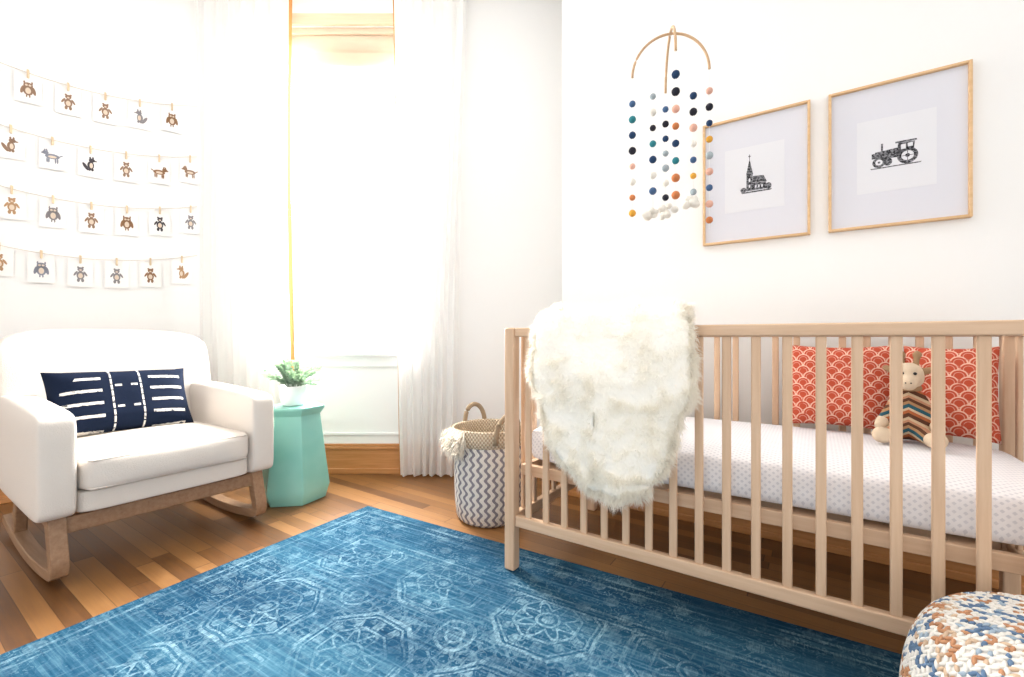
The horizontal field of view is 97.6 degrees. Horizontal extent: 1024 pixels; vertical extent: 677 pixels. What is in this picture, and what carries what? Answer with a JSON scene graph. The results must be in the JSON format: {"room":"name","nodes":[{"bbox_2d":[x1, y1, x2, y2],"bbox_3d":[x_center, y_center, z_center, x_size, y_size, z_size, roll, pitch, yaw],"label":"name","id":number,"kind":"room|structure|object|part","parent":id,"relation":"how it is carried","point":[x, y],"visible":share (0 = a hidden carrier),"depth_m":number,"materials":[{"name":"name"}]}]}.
{"room":"bedroom","nodes":[
{"label":"bedroom","id":0,"kind":"room"},
{"bbox_2d":[0,0,199,338],"bbox_3d":[-3.388,-0.715,1.884,3.400,3.150,0.200,0,0,-39],"label":"wall","id":1,"kind":"structure","parent":0,"point":[145,50],"depth_m":2.58,"materials":[{"name":"white paint"}]},
{"bbox_2d":[0,489,11,503],"bbox_3d":[-3.327,0.777,1.791,3.380,0.165,0.022,0,0,-39],"label":"baseboard","id":2,"kind":"structure","parent":1,"relation":"attached to","point":[4,499],"depth_m":2.33,"materials":[{"name":"brown wood"}]},
{"bbox_2d":[0,62,184,133],"bbox_3d":[-2.590,-1.339,2.383,1.500,0.282,0.015,0,0,-39],"label":"garland","id":3,"kind":"object","parent":1,"relation":"attached to","point":[27,88],"visible":1,"depth_m":2.56,"materials":[{"name":"beige paper"}]},
{"bbox_2d":[0,245,196,288],"bbox_3d":[-2.590,-0.390,2.383,1.500,0.281,0.015,0,0,-39],"label":"garland","id":4,"kind":"object","parent":1,"relation":"attached to","point":[40,268],"visible":1,"depth_m":2.54,"materials":[{"name":"beige paper"}]},
{"bbox_2d":[0,124,198,185],"bbox_3d":[-2.583,-1.018,2.388,1.516,0.281,0.015,0,0,-39],"label":"garland","id":5,"kind":"object","parent":1,"relation":"attached to","point":[52,155],"visible":0.99,"depth_m":2.55,"materials":[{"name":"beige paper"}]},
{"bbox_2d":[0,185,199,236],"bbox_3d":[-2.582,-0.700,2.389,1.519,0.281,0.015,0,0,-39],"label":"garland","id":6,"kind":"object","parent":1,"relation":"attached to","point":[53,214],"visible":1,"depth_m":2.55,"materials":[{"name":"beige paper"}]},
{"bbox_2d":[292,0,561,443],"bbox_3d":[-0.800,-0.715,2.970,2.800,3.150,0.200,0,0,0],"label":"wall","id":7,"kind":"structure","parent":0,"point":[510,261],"depth_m":2.87,"materials":[{"name":"white paint"}]},
{"bbox_2d":[292,13,392,25],"bbox_3d":[-1.100,-2.035,2.859,1.020,0.070,0.022,0,0,0],"label":"window frame","id":8,"kind":"structure","parent":7,"relation":"attached to","point":[298,19],"depth_m":2.85,"materials":[{"name":"white wood"}]},
{"bbox_2d":[291,28,394,70],"bbox_3d":[-1.100,-1.866,2.897,0.834,0.269,0.046,0,0,0],"label":"roman shade","id":9,"kind":"object","parent":7,"relation":"attached to","point":[313,49],"visible":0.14,"depth_m":2.88,"materials":[{"name":"beige fabric"}]},
{"bbox_3d":[-1.100,-1.980,2.900,0.830,0.040,0.040,0,0,0],"label":"head rail","id":10,"kind":"part","parent":9,"relation":"part of","materials":[{"name":"beige fabric"}]},
{"bbox_2d":[291,71,397,351],"bbox_3d":[-1.100,-0.955,2.975,0.840,2.090,0.070,0,0,0],"label":"window","id":11,"kind":"structure","parent":7,"relation":"in","point":[298,347],"depth_m":2.94,"materials":[{"name":"white"}]},
{"bbox_3d":[-1.100,-1.400,2.995,0.840,1.200,0.030,0,0,0],"label":"upper sash","id":12,"kind":"part","parent":11,"relation":"part of","materials":[{"name":"glass"}]},
{"bbox_2d":[295,352,397,356],"bbox_3d":[-1.100,0.102,2.877,1.040,0.025,0.105,0,0,0],"label":"sill","id":13,"kind":"structure","parent":7,"relation":"attached to","point":[299,354],"depth_m":2.83,"materials":[{"name":"white"}]},
{"bbox_2d":[295,357,398,435],"bbox_3d":[-1.100,0.388,2.862,0.980,0.545,0.015,0,0,0],"label":"apron","id":14,"kind":"object","parent":7,"relation":"attached to","point":[304,361],"visible":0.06,"depth_m":2.85,"materials":[{"name":"white"}]},
{"bbox_2d":[324,444,399,473],"bbox_3d":[-0.740,0.766,2.856,2.480,0.188,0.028,0,0,0],"label":"baseboard","id":15,"kind":"structure","parent":7,"relation":"attached to","point":[341,458],"depth_m":2.85,"materials":[{"name":"brown wood"}]},
{"bbox_3d":[-1.085,-2.200,2.775,1.870,0.024,0.024,0,0,0],"label":"curtain rod","id":16,"kind":"object","parent":7,"relation":"attached to","visible":0},
{"bbox_2d":[195,0,294,404],"bbox_3d":[-1.653,-0.666,2.775,0.635,3.028,0.059,0,0,0],"label":"curtain","id":17,"kind":"object","parent":16,"relation":"hanging from","point":[244,47],"visible":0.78,"depth_m":2.77,"materials":[{"name":"white fabric"}]},
{"bbox_2d":[393,0,466,476],"bbox_3d":[-0.513,-0.666,2.775,0.464,3.028,0.059,0,0,0],"label":"curtain","id":18,"kind":"object","parent":16,"relation":"hanging from","point":[429,35],"visible":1,"depth_m":2.77,"materials":[{"name":"white fabric"}]},
{"bbox_2d":[0,474,1023,654],"bbox_3d":[-0.200,0.910,0.500,9.600,0.100,5.400,0,0,0],"label":"floor","id":19,"kind":"structure","parent":0,"point":[114,564],"depth_m":1.78,"materials":[{"name":"brown wood"}]},
{"bbox_2d":[0,329,273,581],"bbox_3d":[-1.699,0.406,2.038,0.919,0.905,0.822,0,0,34],"label":"armchair","id":20,"kind":"object","parent":19,"relation":"on","point":[50,473],"visible":0.97,"depth_m":1.85,"materials":[{"name":"beige fabric"}]},
{"bbox_3d":[-2.051,0.716,1.872,0.107,0.207,0.040,0,0,34],"label":"leg","id":21,"kind":"part","parent":20,"relation":"part of","materials":[{"name":"brown wood"}]},
{"bbox_3d":[-1.826,0.431,1.711,0.712,0.399,0.127,0,0,34],"label":"arm","id":22,"kind":"part","parent":20,"relation":"part of","materials":[{"name":"beige fabric"}]},
{"bbox_3d":[-1.965,0.292,2.218,0.277,0.678,0.819,0,0,34],"label":"backrest","id":23,"kind":"part","parent":20,"relation":"part of","materials":[{"name":"beige fabric"}]},
{"bbox_2d":[40,368,193,435],"bbox_3d":[-1.774,0.282,2.047,0.198,0.278,0.520,0,0,34],"label":"lumbar pillow","id":24,"kind":"object","parent":20,"relation":"on","point":[99,402],"visible":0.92,"depth_m":1.99,"materials":[{"name":"blue fabric"}]},
{"bbox_2d":[77,421,247,488],"bbox_3d":[-1.591,0.482,1.965,0.656,0.156,0.601,0,0,34],"label":"seat cushion","id":25,"kind":"object","parent":20,"relation":"on","point":[153,456],"depth_m":1.80,"materials":[{"name":"beige fabric"}]},
{"bbox_3d":[-1.442,0.431,2.278,0.712,0.399,0.127,0,0,34],"label":"arm","id":26,"kind":"part","parent":20,"relation":"part of","materials":[{"name":"beige fabric"}]},
{"bbox_2d":[262,402,329,506],"bbox_3d":[-1.170,0.610,2.420,0.354,0.500,0.308,0,0,-8],"label":"side table","id":27,"kind":"object","parent":19,"relation":"on","point":[298,475],"visible":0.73,"depth_m":2.30,"materials":[{"name":"teal ceramic"}]},
{"bbox_2d":[261,358,323,405],"bbox_3d":[-1.178,0.228,2.421,0.316,0.261,0.252,0,0,-18],"label":"potted plant","id":28,"kind":"object","parent":27,"relation":"on","point":[294,393],"visible":1,"depth_m":2.38,"materials":[{"name":"green plant"}]},
{"bbox_3d":[-1.182,0.306,2.420,0.144,0.105,0.144,0,0,0],"label":"pot","id":29,"kind":"part","parent":28,"relation":"part of","materials":[{"name":"white ceramic"}]},
{"bbox_2d":[0,506,901,676],"bbox_3d":[0.063,0.856,0.110,3.600,0.008,2.900,0,0,31],"label":"area rug","id":30,"kind":"object","parent":19,"relation":"on","point":[368,591],"visible":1,"depth_m":1.32,"materials":[{"name":"blue fabric"}]},
{"bbox_2d":[505,320,1023,636],"bbox_3d":[0.802,0.410,1.552,1.492,0.900,0.762,0,0,34],"label":"crib","id":31,"kind":"object","parent":30,"relation":"on","point":[987,555],"visible":0.53,"depth_m":1.19,"materials":[{"name":"brown wood"}]},
{"bbox_2d":[523,297,705,514],"bbox_3d":[0.304,0.194,1.420,0.604,0.664,0.250,0,0,34],"label":"sheepskin throw","id":32,"kind":"object","parent":31,"relation":"on","point":[614,386],"visible":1,"depth_m":1.32,"materials":[{"name":"white fur"}]},
{"bbox_2d":[532,417,1023,545],"bbox_3d":[0.802,0.399,1.552,1.406,0.145,0.656,0,0,34],"label":"mattress","id":33,"kind":"object","parent":31,"relation":"on","point":[960,459],"visible":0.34,"depth_m":1.19,"materials":[{"name":"white fabric"}]},
{"bbox_2d":[793,345,889,428],"bbox_3d":[1.174,0.170,1.608,0.311,0.293,0.132,0,0,33],"label":"throw pillow","id":34,"kind":"object","parent":33,"relation":"on","point":[876,381],"visible":0.72,"depth_m":1.57,"materials":[{"name":"red fabric"}]},
{"bbox_2d":[872,351,948,447],"bbox_3d":[1.229,0.181,1.386,0.173,0.285,0.169,0,0,43],"label":"giraffe","id":35,"kind":"object","parent":33,"relation":"on","point":[916,406],"visible":0.7,"depth_m":1.39,"materials":[{"name":"beige"}]},
{"bbox_2d":[903,345,1001,444],"bbox_3d":[1.402,0.170,1.437,0.225,0.292,0.135,0,0,44],"label":"throw pillow","id":36,"kind":"object","parent":33,"relation":"on","point":[960,364],"visible":0.49,"depth_m":1.39,"materials":[{"name":"red fabric"}]},
{"bbox_2d":[899,591,1023,676],"bbox_3d":[0.930,0.660,0.690,0.508,0.372,0.508,0,0,15],"label":"knitted pouf","id":37,"kind":"object","parent":30,"relation":"on","point":[966,634],"visible":1,"depth_m":0.77,"materials":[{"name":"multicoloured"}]},
{"bbox_2d":[438,402,520,527],"bbox_3d":[-0.146,0.594,2.166,0.430,0.528,0.394,0,0,0],"label":"woven basket","id":38,"kind":"object","parent":19,"relation":"on","point":[477,446],"visible":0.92,"depth_m":2.01,"materials":[{"name":"beige wicker"}]},
{"bbox_3d":[-0.194,0.403,2.327,0.136,0.145,0.034,0,0,-28],"label":"handle","id":39,"kind":"part","parent":38,"relation":"part of","materials":[{"name":"beige wicker"}]},
{"bbox_3d":[-0.015,0.403,2.006,0.136,0.146,0.056,0,0,-30],"label":"handle","id":40,"kind":"part","parent":38,"relation":"part of","materials":[{"name":"beige wicker"}]},
{"bbox_2d":[562,0,1023,449],"bbox_3d":[2.243,-0.715,1.441,4.439,3.150,0.450,0,0,34],"label":"wall","id":41,"kind":"structure","parent":0,"point":[764,55],"depth_m":1.94,"materials":[{"name":"white paint"}]},
{"bbox_2d":[703,99,809,245],"bbox_3d":[1.056,-0.703,1.957,0.413,0.552,0.025,0,0,34],"label":"picture frame","id":42,"kind":"object","parent":41,"relation":"attached to","point":[760,161],"visible":1,"depth_m":1.95,"materials":[{"name":"white paper"}]},
{"bbox_2d":[725,139,783,213],"bbox_3d":[1.056,-0.703,1.958,0.230,0.280,0.002,0,0,34],"label":"print","id":43,"kind":"object","parent":42,"relation":"attached to","point":[766,159],"depth_m":1.95},
{"bbox_2d":[558,482,1023,594],"bbox_3d":[2.216,0.770,1.416,4.455,0.180,0.422,0,0,34],"label":"baseboard","id":44,"kind":"structure","parent":41,"relation":"attached to","point":[915,562],"depth_m":1.79,"materials":[{"name":"brown wood"}]},
{"bbox_2d":[828,59,972,232],"bbox_3d":[1.448,-0.703,1.692,0.413,0.552,0.024,0,0,34],"label":"picture frame","id":45,"kind":"object","parent":41,"relation":"attached to","point":[900,149],"visible":1,"depth_m":1.68,"materials":[{"name":"white paper"}]},
{"bbox_2d":[857,107,936,194],"bbox_3d":[1.449,-0.703,1.693,0.230,0.280,0.001,0,0,34],"label":"print","id":46,"kind":"object","parent":45,"relation":"attached to","point":[921,125],"depth_m":1.69},
{"bbox_3d":[-0.200,-2.340,0.500,9.600,0.100,5.400,0,0,0],"label":"ceiling","id":47,"kind":"structure","parent":0,"visible":0},
{"bbox_2d":[629,25,712,228],"bbox_3d":[0.624,-1.355,1.763,0.255,1.870,0.247,0,0,-33],"label":"mobile","id":48,"kind":"object","parent":47,"relation":"hanging from","point":[688,201],"visible":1,"depth_m":1.73,"materials":[{"name":"fabric"}]}
]}

